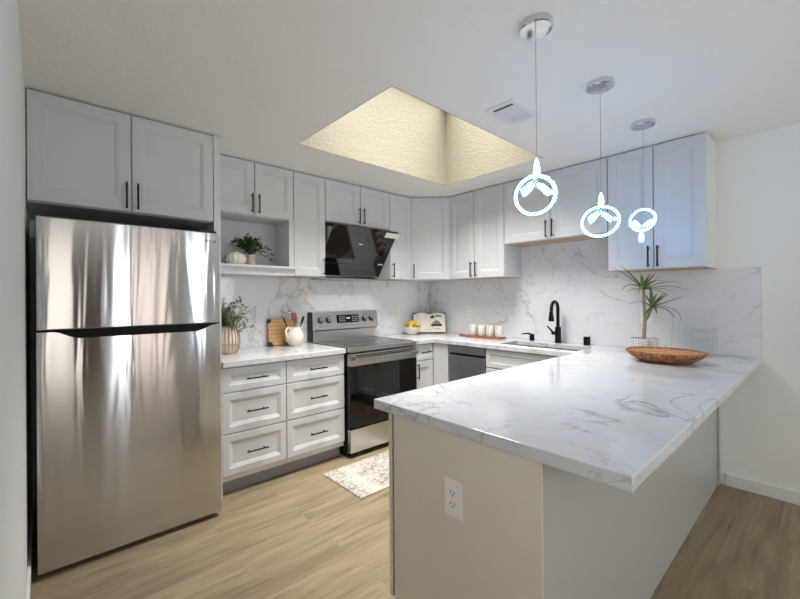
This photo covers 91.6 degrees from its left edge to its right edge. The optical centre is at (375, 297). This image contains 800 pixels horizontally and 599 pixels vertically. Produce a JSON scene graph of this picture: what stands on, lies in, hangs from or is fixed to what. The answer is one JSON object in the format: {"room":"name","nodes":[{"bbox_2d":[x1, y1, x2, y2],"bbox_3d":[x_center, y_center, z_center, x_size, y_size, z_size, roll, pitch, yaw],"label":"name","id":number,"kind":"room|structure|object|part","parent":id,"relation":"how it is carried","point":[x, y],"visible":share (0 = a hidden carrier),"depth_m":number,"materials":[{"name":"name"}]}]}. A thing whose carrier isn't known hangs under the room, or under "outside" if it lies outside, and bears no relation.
{"room":"kitchen","nodes":[
{"label":"kitchen","id":0,"kind":"room"},
{"bbox_2d":[0,0,31,598],"bbox_3d":[-0.161,0.129,0.005,0.100,2.417,6.300,0,0,-40],"label":"wall","id":1,"kind":"structure","parent":0,"point":[15,352],"depth_m":1.15,"materials":[{"name":"paint"}]},
{"bbox_2d":[25,500,34,598],"bbox_3d":[-0.102,1.294,0.033,0.014,0.085,6.280,0,0,-40],"label":"baseboard","id":2,"kind":"structure","parent":1,"relation":"attached to","point":[31,532],"depth_m":1.91,"materials":[{"name":"white paint"}]},
{"bbox_2d":[30,220,309,511],"bbox_3d":[-0.784,0.135,3.676,3.910,2.417,0.100,0,0,-40],"label":"wall","id":3,"kind":"structure","parent":0,"point":[33,330],"depth_m":2.44,"materials":[{"name":"paint"}]},
{"bbox_2d":[26,88,212,230],"bbox_3d":[-1.603,-0.777,2.480,0.917,0.574,0.667,0,0,-40],"label":"upper cabinet","id":4,"kind":"object","parent":3,"relation":"attached to","point":[84,161],"visible":0.98,"depth_m":2.21,"materials":[{"name":"paint"}]},
{"bbox_3d":[-1.593,-0.775,2.111,0.449,0.560,0.020,0,0,-40],"label":"door","id":5,"kind":"part","parent":4,"relation":"part of","materials":[{"name":"grey paint"}]},
{"bbox_3d":[-1.422,-0.584,2.220,0.011,0.150,0.038,0,0,-40],"label":"handle","id":6,"kind":"part","parent":4,"relation":"part of","materials":[{"name":"black metal"}]},
{"bbox_3d":[-1.379,-0.584,2.256,0.011,0.150,0.038,0,0,-40],"label":"handle","id":7,"kind":"part","parent":4,"relation":"part of","materials":[{"name":"black metal"}]},
{"bbox_3d":[-1.244,-0.778,2.409,0.456,0.560,0.020,0,0,-40],"label":"door","id":8,"kind":"part","parent":4,"relation":"part of","materials":[{"name":"grey paint"}]},
{"bbox_2d":[220,155,296,276],"bbox_3d":[-1.043,-0.624,3.155,0.719,0.889,0.363,0,0,-40],"label":"upper cabinet","id":9,"kind":"object","parent":3,"relation":"attached to","point":[256,199],"visible":0.62,"depth_m":3.17,"materials":[{"name":"paint"}]},
{"bbox_2d":[225,250,246,263],"bbox_3d":[-1.110,-0.316,3.094,0.166,0.125,0.166,0,0,-40],"label":"pumpkin","id":10,"kind":"object","parent":9,"relation":"on","point":[235,257],"visible":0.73,"depth_m":3.04,"materials":[{"name":"white ceramic"}]},
{"bbox_3d":[-1.093,-0.853,2.938,0.360,0.412,0.020,0,0,-40],"label":"door","id":11,"kind":"part","parent":9,"relation":"part of","materials":[{"name":"grey paint"}]},
{"bbox_2d":[230,233,274,264],"bbox_3d":[-1.002,-0.391,3.190,0.368,0.275,0.186,0,0,-17],"label":"potted plant","id":12,"kind":"object","parent":9,"relation":"on","point":[251,247],"visible":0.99,"depth_m":3.16,"materials":[{"name":"green plant"}]},
{"bbox_3d":[-1.025,-0.301,3.192,0.092,0.095,0.092,0,0,-40],"label":"pot","id":13,"kind":"part","parent":12,"relation":"part of","materials":[{"name":"ceramic"}]},
{"bbox_3d":[-0.955,-0.735,3.017,0.011,0.150,0.038,0,0,-40],"label":"handle","id":14,"kind":"part","parent":9,"relation":"part of","materials":[{"name":"black metal"}]},
{"bbox_2d":[221,263,296,268],"bbox_3d":[-1.040,-0.242,3.155,0.719,0.022,0.340,0,0,-40],"label":"shelf","id":15,"kind":"object","parent":9,"relation":"attached to","point":[223,265],"depth_m":3.02,"materials":[{"name":"grey paint"}]},
{"bbox_3d":[-0.912,-0.735,3.053,0.011,0.150,0.038,0,0,-40],"label":"handle","id":16,"kind":"part","parent":9,"relation":"part of","materials":[{"name":"black metal"}]},
{"bbox_3d":[-0.823,-0.855,3.167,0.335,0.412,0.020,0,0,-40],"label":"door","id":17,"kind":"part","parent":9,"relation":"part of","materials":[{"name":"grey paint"}]},
{"bbox_2d":[278,171,325,277],"bbox_3d":[-0.658,-0.626,3.483,0.316,0.890,0.363,0,0,-40],"label":"upper cabinet","id":18,"kind":"object","parent":3,"relation":"attached to","point":[308,190],"visible":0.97,"depth_m":3.38,"materials":[{"name":"paint"}]},
{"bbox_3d":[-0.571,-0.624,3.380,0.311,0.876,0.020,0,0,-40],"label":"door","id":19,"kind":"part","parent":18,"relation":"part of","materials":[{"name":"grey paint"}]},
{"bbox_2d":[221,276,427,347],"bbox_3d":[-0.378,0.121,3.942,2.744,0.608,0.019,0,0,-40],"label":"backsplash","id":20,"kind":"structure","parent":3,"relation":"attached to","point":[265,298],"depth_m":3.73,"materials":[{"name":"white stone"}]},
{"bbox_2d":[395,305,399,315],"bbox_3d":[0.256,0.151,4.463,0.076,0.124,0.010,0,0,-40],"label":"outlet","id":21,"kind":"object","parent":20,"relation":"attached to","point":[397,307],"visible":1,"depth_m":4.46,"materials":[{"name":"white plastic"}]},
{"bbox_2d":[311,223,399,280],"bbox_3d":[-0.185,-0.417,3.816,0.810,0.488,0.423,0,0,-40],"label":"range hood","id":22,"kind":"object","parent":3,"relation":"attached to","point":[352,253],"visible":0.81,"depth_m":3.75,"materials":[{"name":"black glass"}]},
{"bbox_3d":[-0.235,-0.272,3.849,0.775,0.112,0.082,0,0,-40],"label":"glass","id":23,"kind":"part","parent":22,"relation":"part of","materials":[{"name":"black glass"}]},
{"bbox_3d":[-0.137,-0.491,3.732,0.775,0.324,0.232,0,0,-40],"label":"glass","id":24,"kind":"part","parent":22,"relation":"part of","materials":[{"name":"black glass"}]},
{"bbox_2d":[324,178,389,230],"bbox_3d":[-0.240,-0.880,3.840,0.784,0.386,0.363,0,0,-40],"label":"upper cabinet","id":25,"kind":"object","parent":3,"relation":"attached to","point":[346,204],"visible":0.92,"depth_m":3.70,"materials":[{"name":"paint"}]},
{"bbox_3d":[-0.299,-0.878,3.613,0.394,0.373,0.020,0,0,-40],"label":"door","id":26,"kind":"part","parent":25,"relation":"part of","materials":[{"name":"grey paint"}]},
{"bbox_3d":[0.000,-0.880,3.867,0.378,0.373,0.020,0,0,-40],"label":"door","id":27,"kind":"part","parent":25,"relation":"part of","materials":[{"name":"grey paint"}]},
{"bbox_2d":[377,193,410,280],"bbox_3d":[0.178,-0.632,4.194,0.307,0.890,0.363,0,0,-40],"label":"upper cabinet","id":28,"kind":"object","parent":3,"relation":"attached to","point":[397,265],"visible":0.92,"depth_m":4.09,"materials":[{"name":"paint"}]},
{"bbox_3d":[0.265,-0.630,4.091,0.302,0.876,0.020,0,0,-40],"label":"door","id":29,"kind":"part","parent":28,"relation":"part of","materials":[{"name":"grey paint"}]},
{"bbox_2d":[399,197,459,281],"bbox_3d":[0.607,-0.636,4.403,0.638,0.889,0.602,0,0,-40],"label":"upper cabinet","id":30,"kind":"object","parent":3,"relation":"attached to","point":[429,215],"visible":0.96,"depth_m":4.18,"materials":[{"name":"paint"}]},
{"bbox_3d":[0.591,-0.634,4.183,0.411,0.879,0.019,0,0,2],"label":"door","id":31,"kind":"part","parent":30,"relation":"part of","materials":[{"name":"grey paint"}]},
{"bbox_2d":[17,0,799,197],"bbox_3d":[1.280,-1.130,1.240,3.910,0.080,6.500,0,0,-40],"label":"ceiling","id":32,"kind":"structure","parent":0,"point":[262,77],"depth_m":1.82,"materials":[{"name":"white paint"}]},
{"bbox_2d":[485,99,539,125],"bbox_3d":[0.808,-1.081,2.282,0.300,0.010,0.180,0,0,-40],"label":"ceiling vent","id":33,"kind":"object","parent":32,"relation":"in","point":[512,112],"visible":1,"depth_m":2.27,"materials":[{"name":"white paint"}]},
{"bbox_2d":[513,13,557,216],"bbox_3d":[0.641,-0.709,1.560,0.150,0.753,0.155,0,0,-40],"label":"pendant light","id":34,"kind":"object","parent":32,"relation":"hanging from","point":[536,26],"visible":1,"depth_m":1.54,"materials":[{"name":"silver metal"}]},
{"bbox_3d":[0.617,-0.446,1.558,0.063,0.053,0.018,0,0,29],"label":"stem","id":35,"kind":"part","parent":34,"relation":"part of","materials":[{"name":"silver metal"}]},
{"bbox_3d":[0.656,-0.449,1.554,0.061,0.072,0.022,0,0,-21],"label":"stem","id":36,"kind":"part","parent":34,"relation":"part of","materials":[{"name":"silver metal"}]},
{"bbox_2d":[579,76,621,237],"bbox_3d":[1.153,-0.703,2.006,0.177,0.771,0.181,0,0,-40],"label":"pendant light","id":37,"kind":"object","parent":32,"relation":"hanging from","point":[599,85],"visible":1,"depth_m":1.98,"materials":[{"name":"silver metal"}]},
{"bbox_3d":[1.173,-0.430,1.991,0.068,0.071,0.028,0,0,-18],"label":"stem","id":38,"kind":"part","parent":37,"relation":"part of","materials":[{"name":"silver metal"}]},
{"bbox_2d":[628,118,656,241],"bbox_3d":[1.674,-0.722,2.435,0.137,0.741,0.148,0,0,-40],"label":"pendant light","id":39,"kind":"object","parent":32,"relation":"hanging from","point":[646,123],"visible":1,"depth_m":2.43,"materials":[{"name":"silver metal"}]},
{"bbox_2d":[30,442,799,598],"bbox_3d":[1.299,1.367,1.239,3.910,0.080,6.500,0,0,-40],"label":"floor","id":40,"kind":"structure","parent":0,"point":[299,533],"depth_m":2.02,"materials":[{"name":"brown wood"}]},
{"bbox_2d":[35,216,221,574],"bbox_3d":[-1.528,0.468,2.408,0.854,1.736,0.784,0,0,-40],"label":"refrigerator","id":41,"kind":"object","parent":40,"relation":"on","point":[128,362],"visible":1,"depth_m":2.06,"materials":[{"name":"silver metal"}]},
{"bbox_3d":[-1.303,-0.117,2.139,0.854,0.549,0.068,0,0,-40],"label":"freezer door","id":42,"kind":"part","parent":41,"relation":"part of","materials":[{"name":"metal"}]},
{"bbox_3d":[-1.296,0.741,2.138,0.854,1.148,0.068,0,0,-40],"label":"fridge door","id":43,"kind":"part","parent":41,"relation":"part of","materials":[{"name":"metal"}]},
{"bbox_2d":[195,135,222,499],"bbox_3d":[-1.242,0.140,2.805,0.042,2.413,0.631,0,0,-40],"label":"panel","id":44,"kind":"object","parent":40,"relation":"on","point":[216,225],"visible":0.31,"depth_m":2.57,"materials":[{"name":"paint"}]},
{"bbox_2d":[222,361,286,492],"bbox_3d":[-1.028,0.908,2.960,0.473,0.874,0.663,0,0,-40],"label":"base cabinet","id":45,"kind":"object","parent":40,"relation":"on","point":[254,447],"visible":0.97,"depth_m":2.73,"materials":[{"name":"paint"}]},
{"bbox_3d":[-0.845,0.784,2.743,0.467,0.269,0.020,0,0,-40],"label":"drawer","id":46,"kind":"part","parent":45,"relation":"part of","materials":[{"name":"grey paint"}]},
{"bbox_3d":[-0.847,0.559,2.743,0.467,0.162,0.020,0,0,-40],"label":"drawer","id":47,"kind":"part","parent":45,"relation":"part of","materials":[{"name":"grey paint"}]},
{"bbox_3d":[-0.843,1.064,2.743,0.467,0.273,0.020,0,0,-40],"label":"drawer","id":48,"kind":"part","parent":45,"relation":"part of","materials":[{"name":"grey paint"}]},
{"bbox_3d":[-0.829,0.559,2.722,0.155,0.011,0.038,0,0,-40],"label":"handle","id":49,"kind":"part","parent":45,"relation":"part of","materials":[{"name":"black metal"}]},
{"bbox_3d":[-0.825,1.064,2.722,0.155,0.011,0.038,0,0,-40],"label":"handle","id":50,"kind":"part","parent":45,"relation":"part of","materials":[{"name":"black metal"}]},
{"bbox_3d":[-0.827,0.784,2.722,0.155,0.011,0.038,0,0,-40],"label":"handle","id":51,"kind":"part","parent":45,"relation":"part of","materials":[{"name":"black metal"}]},
{"bbox_2d":[222,342,345,367],"bbox_3d":[-0.833,0.449,3.139,1.006,0.039,0.649,0,0,-40],"label":"countertop","id":52,"kind":"structure","parent":45,"relation":"on","point":[262,354],"depth_m":3.00,"materials":[{"name":"white stone"}]},
{"bbox_2d":[221,296,255,354],"bbox_3d":[-1.124,0.212,2.990,0.384,0.441,0.258,0,0,-13],"label":"potted plant","id":53,"kind":"object","parent":52,"relation":"on","point":[230,335],"visible":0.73,"depth_m":2.96,"materials":[{"name":"ceramic"}]},
{"bbox_3d":[-1.151,0.329,3.002,0.192,0.205,0.192,0,0,-40],"label":"pot","id":54,"kind":"part","parent":53,"relation":"part of","materials":[{"name":"ceramic"}]},
{"bbox_2d":[267,319,296,345],"bbox_3d":[-0.829,0.311,3.498,0.289,0.237,0.056,0,0,-40],"label":"cutting board","id":55,"kind":"object","parent":52,"relation":"on","point":[276,327],"visible":0.56,"depth_m":3.45,"materials":[{"name":"brown wood"}]},
{"bbox_2d":[285,326,303,345],"bbox_3d":[-0.719,0.342,3.449,0.172,0.172,0.168,0,0,-17],"label":"jug","id":56,"kind":"object","parent":52,"relation":"on","point":[294,336],"visible":0.99,"depth_m":3.39,"materials":[{"name":"beige ceramic"}]},
{"bbox_2d":[287,310,293,326],"bbox_3d":[-0.751,0.262,3.449,0.061,0.294,0.061,0,0,-40],"label":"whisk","id":57,"kind":"object","parent":56,"relation":"in","point":[289,311],"visible":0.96,"depth_m":3.44,"materials":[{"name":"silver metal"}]},
{"bbox_2d":[291,312,295,326],"bbox_3d":[-0.724,0.270,3.464,0.032,0.278,0.037,0,0,28],"label":"wooden spoon","id":58,"kind":"object","parent":56,"relation":"in","point":[294,313],"visible":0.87,"depth_m":3.46,"materials":[{"name":"brown wood"}]},
{"bbox_2d":[282,354,344,473],"bbox_3d":[-0.646,0.905,3.285,0.530,0.874,0.663,0,0,-40],"label":"base cabinet","id":59,"kind":"object","parent":40,"relation":"on","point":[315,430],"visible":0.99,"depth_m":3.05,"materials":[{"name":"paint"}]},
{"bbox_3d":[-0.462,0.781,3.069,0.525,0.269,0.020,0,0,-40],"label":"drawer","id":60,"kind":"part","parent":59,"relation":"part of","materials":[{"name":"grey paint"}]},
{"bbox_3d":[-0.464,0.557,3.069,0.525,0.162,0.020,0,0,-40],"label":"drawer","id":61,"kind":"part","parent":59,"relation":"part of","materials":[{"name":"grey paint"}]},
{"bbox_3d":[-0.460,1.061,3.069,0.525,0.273,0.020,0,0,-40],"label":"drawer","id":62,"kind":"part","parent":59,"relation":"part of","materials":[{"name":"grey paint"}]},
{"bbox_3d":[-0.442,1.061,3.048,0.155,0.011,0.038,0,0,-40],"label":"handle","id":63,"kind":"part","parent":59,"relation":"part of","materials":[{"name":"black metal"}]},
{"bbox_2d":[323,451,388,498],"bbox_3d":[0.065,1.333,3.012,0.810,0.008,0.470,0,0,-40],"label":"rug","id":64,"kind":"object","parent":40,"relation":"on","point":[366,477],"visible":0.51,"depth_m":2.89,"materials":[{"name":"white fabric"}]},
{"bbox_2d":[307,310,418,455],"bbox_3d":[-0.102,0.736,3.680,0.800,1.204,0.723,0,0,-40],"label":"range","id":65,"kind":"object","parent":40,"relation":"on","point":[374,367],"visible":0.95,"depth_m":3.44,"materials":[{"name":"silver metal"}]},
{"bbox_2d":[313,336,412,350],"bbox_3d":[-0.109,0.429,3.691,0.794,0.026,0.540,0,0,-40],"label":"cooktop","id":66,"kind":"object","parent":65,"relation":"in","point":[346,342],"depth_m":3.68,"materials":[{"name":"glass"}]},
{"bbox_3d":[0.086,1.194,3.468,0.788,0.195,0.042,0,0,-40],"label":"storage drawer","id":67,"kind":"part","parent":65,"relation":"part of","materials":[{"name":"metal"}]},
{"bbox_2d":[347,357,416,428],"bbox_3d":[0.084,0.830,3.467,0.788,0.510,0.045,0,0,-40],"label":"oven","id":68,"kind":"object","parent":65,"relation":"in","point":[366,381],"depth_m":3.35,"materials":[{"name":"black glass"}]},
{"bbox_3d":[0.082,0.438,3.466,0.794,0.038,0.049,0,0,-40],"label":"rail","id":69,"kind":"part","parent":65,"relation":"part of","materials":[{"name":"metal"}]},
{"bbox_2d":[355,350,418,361],"bbox_3d":[0.115,0.513,3.428,0.734,0.030,0.057,0,0,-40],"label":"handle","id":70,"kind":"object","parent":65,"relation":"in","point":[388,354],"depth_m":3.40,"materials":[{"name":"metal"}]},
{"bbox_2d":[413,343,432,388],"bbox_3d":[0.288,0.898,4.081,0.299,0.874,0.663,0,0,-40],"label":"base cabinet","id":71,"kind":"object","parent":40,"relation":"on","point":[424,361],"visible":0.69,"depth_m":3.88,"materials":[{"name":"paint"}]},
{"bbox_3d":[0.470,0.545,3.864,0.294,0.153,0.020,0,0,-40],"label":"drawer","id":72,"kind":"part","parent":71,"relation":"part of","materials":[{"name":"grey paint"}]},
{"bbox_3d":[0.473,0.911,3.864,0.294,0.560,0.020,0,0,-40],"label":"door","id":73,"kind":"part","parent":71,"relation":"part of","materials":[{"name":"grey paint"}]},
{"bbox_2d":[432,343,449,384],"bbox_3d":[0.692,0.895,4.323,0.627,0.874,0.816,0,0,-40],"label":"base cabinet","id":74,"kind":"object","parent":40,"relation":"on","point":[440,351],"visible":0.12,"depth_m":3.88,"materials":[{"name":"paint"}]},
{"bbox_2d":[448,344,486,381],"bbox_3d":[1.083,0.895,3.840,0.602,0.868,0.413,0,0,-40],"label":"dishwasher","id":75,"kind":"object","parent":40,"relation":"on","point":[464,361],"visible":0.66,"depth_m":3.65,"materials":[{"name":"silver metal"}]},
{"bbox_3d":[0.863,0.497,3.655,0.032,0.068,0.411,0,0,-40],"label":"control panel","id":76,"kind":"part","parent":75,"relation":"part of","materials":[{"name":"silver metal"}]},
{"bbox_2d":[486,345,558,372],"bbox_3d":[1.471,0.889,3.381,0.663,0.874,0.774,0,0,-40],"label":"base cabinet","id":77,"kind":"object","parent":40,"relation":"on","point":[496,360],"visible":0.09,"depth_m":3.33,"materials":[{"name":"grey paint"}]},
{"bbox_3d":[1.129,0.908,3.344,0.020,0.556,0.381,0,0,-40],"label":"door","id":78,"kind":"part","parent":77,"relation":"part of","materials":[{"name":"grey paint"}]},
{"bbox_3d":[1.252,0.541,3.197,0.020,0.157,0.769,0,0,-40],"label":"drawer","id":79,"kind":"part","parent":77,"relation":"part of","materials":[{"name":"grey paint"}]},
{"bbox_2d":[389,406,720,598],"bbox_3d":[1.250,0.890,2.156,2.589,0.874,0.650,0,0,-40],"label":"base cabinet","id":80,"kind":"object","parent":40,"relation":"on","point":[529,529],"visible":0.52,"depth_m":1.35,"materials":[{"name":"paint"}]},
{"bbox_3d":[0.238,0.831,1.710,0.462,0.728,0.020,0,0,-40],"label":"door","id":81,"kind":"part","parent":80,"relation":"part of","materials":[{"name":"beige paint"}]},
{"bbox_2d":[444,476,462,520],"bbox_3d":[0.264,0.677,1.308,0.010,0.124,0.076,0,0,-40],"label":"outlet","id":82,"kind":"object","parent":80,"relation":"attached to","point":[453,489],"visible":1,"depth_m":1.30,"materials":[{"name":"white plastic"}]},
{"bbox_2d":[448,486,456,510],"bbox_3d":[0.262,0.677,1.306,0.003,0.072,0.036,0,0,-40],"label":"receptacle","id":83,"kind":"object","parent":82,"relation":"attached to","point":[452,490],"depth_m":1.31,"materials":[{"name":"grey plastic"}]},
{"bbox_3d":[0.274,0.897,1.310,0.006,0.874,0.602,0,0,-40],"label":"panel","id":84,"kind":"part","parent":80,"relation":"part of","materials":[{"name":"beige paint"}]},
{"bbox_2d":[374,333,761,492],"bbox_3d":[0.631,0.438,2.871,2.599,0.039,2.957,0,0,-40],"label":"countertop","id":85,"kind":"structure","parent":80,"relation":"on","point":[605,414],"depth_m":1.53,"materials":[{"name":"white stone"}]},
{"bbox_2d":[403,327,420,334],"bbox_3d":[0.418,0.378,4.415,0.208,0.086,0.208,0,0,-40],"label":"bowl","id":86,"kind":"object","parent":85,"relation":"on","point":[409,330],"visible":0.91,"depth_m":4.34,"materials":[{"name":"beige ceramic"}]},
{"bbox_2d":[413,313,445,332],"bbox_3d":[0.637,0.299,4.544,0.386,0.237,0.097,0,0,2],"label":"cookbook","id":87,"kind":"object","parent":85,"relation":"on","point":[430,322],"visible":0.88,"depth_m":4.53,"materials":[{"name":"white paper"}]},
{"bbox_2d":[459,334,505,339],"bbox_3d":[1.089,0.405,4.030,0.132,0.020,0.523,0,0,-40],"label":"serving board","id":88,"kind":"object","parent":85,"relation":"on","point":[465,335],"visible":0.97,"depth_m":3.93,"materials":[{"name":"brown wood"}]},
{"bbox_2d":[469,324,477,334],"bbox_3d":[1.041,0.340,4.100,0.086,0.110,0.106,0,0,17],"label":"mug","id":89,"kind":"object","parent":88,"relation":"on","point":[473,328],"visible":0.98,"depth_m":4.06,"materials":[{"name":"ceramic"}]},
{"bbox_2d":[478,325,485,335],"bbox_3d":[1.107,0.340,4.022,0.086,0.110,0.106,0,0,17],"label":"mug","id":90,"kind":"object","parent":88,"relation":"on","point":[481,328],"visible":0.99,"depth_m":3.98,"materials":[{"name":"ceramic"}]},
{"bbox_2d":[486,325,494,336],"bbox_3d":[1.174,0.339,3.944,0.086,0.110,0.106,0,0,17],"label":"mug","id":91,"kind":"object","parent":88,"relation":"on","point":[490,329],"visible":1,"depth_m":3.90,"materials":[{"name":"ceramic"}]},
{"bbox_2d":[495,326,503,336],"bbox_3d":[1.238,0.339,3.869,0.086,0.110,0.106,0,0,17],"label":"mug","id":92,"kind":"object","parent":88,"relation":"on","point":[499,330],"visible":1,"depth_m":3.82,"materials":[{"name":"ceramic"}]},
{"bbox_2d":[521,333,534,340],"bbox_3d":[1.464,0.374,3.709,0.117,0.076,0.044,0,0,1],"label":"soap dispenser","id":93,"kind":"object","parent":85,"relation":"on","point":[532,336],"visible":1,"depth_m":3.70,"materials":[{"name":"black metal"}]},
{"bbox_2d":[520,345,578,350],"bbox_3d":[1.455,0.541,3.347,0.344,0.177,0.694,0,0,-40],"label":"sink","id":94,"kind":"object","parent":85,"relation":"in","point":[520,345],"visible":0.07,"depth_m":3.46,"materials":[{"name":"metal"}]},
{"bbox_2d":[547,300,561,342],"bbox_3d":[1.593,0.218,3.504,0.184,0.386,0.120,0,0,-40],"label":"faucet","id":95,"kind":"object","parent":85,"relation":"on","point":[557,332],"visible":1,"depth_m":3.50,"materials":[{"name":"black metal"}]},
{"bbox_3d":[1.611,0.148,3.479,0.157,0.246,0.029,0,0,-40],"label":"spout","id":96,"kind":"part","parent":95,"relation":"part of","materials":[{"name":"black metal"}]},
{"bbox_2d":[583,336,590,344],"bbox_3d":[1.820,0.374,3.333,0.054,0.072,0.054,0,0,-40],"label":"air gap","id":97,"kind":"object","parent":85,"relation":"on","point":[586,340],"visible":1,"depth_m":3.32,"materials":[{"name":"black metal"}]},
{"bbox_2d":[630,337,658,346],"bbox_3d":[1.952,0.351,2.816,0.176,0.114,0.176,0,0,-40],"label":"pot","id":98,"kind":"object","parent":85,"relation":"on","point":[634,341],"depth_m":2.75,"materials":[{"name":"white ceramic"}]},
{"bbox_2d":[612,266,689,346],"bbox_3d":[1.971,0.085,2.798,0.454,0.647,0.270,0,0,-8],"label":"dracaena","id":99,"kind":"object","parent":85,"relation":"on","point":[643,341],"visible":0.92,"depth_m":2.81,"materials":[{"name":"green plant"}]},
{"bbox_2d":[625,347,707,363],"bbox_3d":[1.845,0.373,2.472,0.382,0.072,0.425,0,0,-44],"label":"woven tray","id":100,"kind":"object","parent":85,"relation":"on","point":[663,355],"visible":1,"depth_m":2.41,"materials":[{"name":"brown wicker"}]},
{"bbox_2d":[671,315,716,357],"bbox_3d":[2.243,0.269,2.751,0.103,0.274,0.277,0,0,-26],"label":"sign holder","id":101,"kind":"object","parent":85,"relation":"on","point":[697,333],"visible":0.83,"depth_m":2.76,"materials":[{"name":"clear plastic"}]},
{"bbox_3d":[1.449,0.889,1.927,2.583,0.874,0.018,0,0,-40],"label":"panel","id":102,"kind":"part","parent":80,"relation":"part of","materials":[{"name":"grey paint"}]},
{"bbox_2d":[298,86,542,184],"bbox_3d":[0.384,-1.524,2.873,1.735,0.883,1.085,0,0,-40],"label":"skylight","id":103,"kind":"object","parent":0,"point":[396,130],"depth_m":3.38,"materials":[{"name":"beige paint"}]},
{"bbox_2d":[631,123,799,491],"bbox_3d":[2.740,0.108,2.474,0.100,2.417,6.300,0,0,-40],"label":"wall","id":104,"kind":"structure","parent":0,"point":[758,174],"depth_m":2.56,"materials":[{"name":"paint"}]},
{"bbox_2d":[449,183,520,279],"bbox_3d":[1.116,-0.639,4.017,0.363,0.890,0.658,0,0,-40],"label":"upper cabinet","id":105,"kind":"object","parent":104,"relation":"attached to","point":[478,250],"visible":0.98,"depth_m":3.88,"materials":[{"name":"paint"}]},
{"bbox_3d":[0.904,-0.635,4.058,0.020,0.876,0.316,0,0,-40],"label":"door","id":106,"kind":"part","parent":105,"relation":"part of","materials":[{"name":"grey paint"}]},
{"bbox_3d":[1.118,-0.637,3.807,0.020,0.876,0.331,0,0,-40],"label":"door","id":107,"kind":"part","parent":105,"relation":"part of","materials":[{"name":"grey paint"}]},
{"bbox_2d":[504,157,607,246],"bbox_3d":[1.616,-0.795,3.428,0.363,0.586,0.886,0,0,-40],"label":"upper cabinet","id":108,"kind":"object","parent":104,"relation":"attached to","point":[580,186],"visible":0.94,"depth_m":3.28,"materials":[{"name":"paint"}]},
{"bbox_3d":[1.369,-0.791,3.511,0.020,0.572,0.434,0,0,-40],"label":"door","id":109,"kind":"part","parent":108,"relation":"part of","materials":[{"name":"grey paint"}]},
{"bbox_3d":[1.473,-0.592,3.346,0.038,0.150,0.011,0,0,-40],"label":"handle","id":110,"kind":"part","parent":108,"relation":"part of","materials":[{"name":"black metal"}]},
{"bbox_3d":[1.656,-0.793,3.173,0.020,0.572,0.440,0,0,-40],"label":"door","id":111,"kind":"part","parent":108,"relation":"part of","materials":[{"name":"grey paint"}]},
{"bbox_2d":[428,238,761,357],"bbox_3d":[1.616,-0.046,3.700,0.018,0.912,2.937,0,0,-40],"label":"backsplash","id":112,"kind":"structure","parent":104,"relation":"attached to","point":[591,300],"depth_m":3.36,"materials":[{"name":"white stone"}]},
{"bbox_2d":[467,305,472,316],"bbox_3d":[1.058,0.152,4.335,0.010,0.124,0.076,0,0,-40],"label":"outlet","id":113,"kind":"object","parent":112,"relation":"attached to","point":[469,307],"visible":1,"depth_m":4.33,"materials":[{"name":"white plastic"}]},
{"bbox_2d":[641,307,651,322],"bbox_3d":[2.141,0.139,3.063,0.010,0.124,0.076,0,0,-40],"label":"outlet","id":114,"kind":"object","parent":112,"relation":"attached to","point":[649,320],"visible":0.34,"depth_m":3.06,"materials":[{"name":"white plastic"}]},
{"bbox_2d":[608,132,716,272],"bbox_3d":[2.096,-0.647,2.865,0.363,0.890,0.589,0,0,-40],"label":"upper cabinet","id":115,"kind":"object","parent":104,"relation":"attached to","point":[680,174],"visible":0.97,"depth_m":2.72,"materials":[{"name":"paint"}]},
{"bbox_3d":[1.898,-0.643,2.890,0.020,0.876,0.291,0,0,-40],"label":"door","id":116,"kind":"part","parent":115,"relation":"part of","materials":[{"name":"grey paint"}]},
{"bbox_3d":[1.958,-0.292,2.780,0.038,0.150,0.011,0,0,-40],"label":"handle","id":117,"kind":"part","parent":115,"relation":"part of","materials":[{"name":"black metal"}]},
{"bbox_3d":[1.994,-0.292,2.737,0.038,0.150,0.011,0,0,-40],"label":"handle","id":118,"kind":"part","parent":115,"relation":"part of","materials":[{"name":"black metal"}]},
{"bbox_3d":[2.090,-0.644,2.665,0.020,0.876,0.287,0,0,-40],"label":"door","id":119,"kind":"part","parent":115,"relation":"part of","materials":[{"name":"grey paint"}]},
{"bbox_2d":[726,473,799,504],"bbox_3d":[3.605,1.267,1.380,0.014,0.085,3.525,0,0,-40],"label":"baseboard","id":120,"kind":"structure","parent":104,"relation":"attached to","point":[772,491],"depth_m":2.58,"materials":[{"name":"white paint"}]}
]}

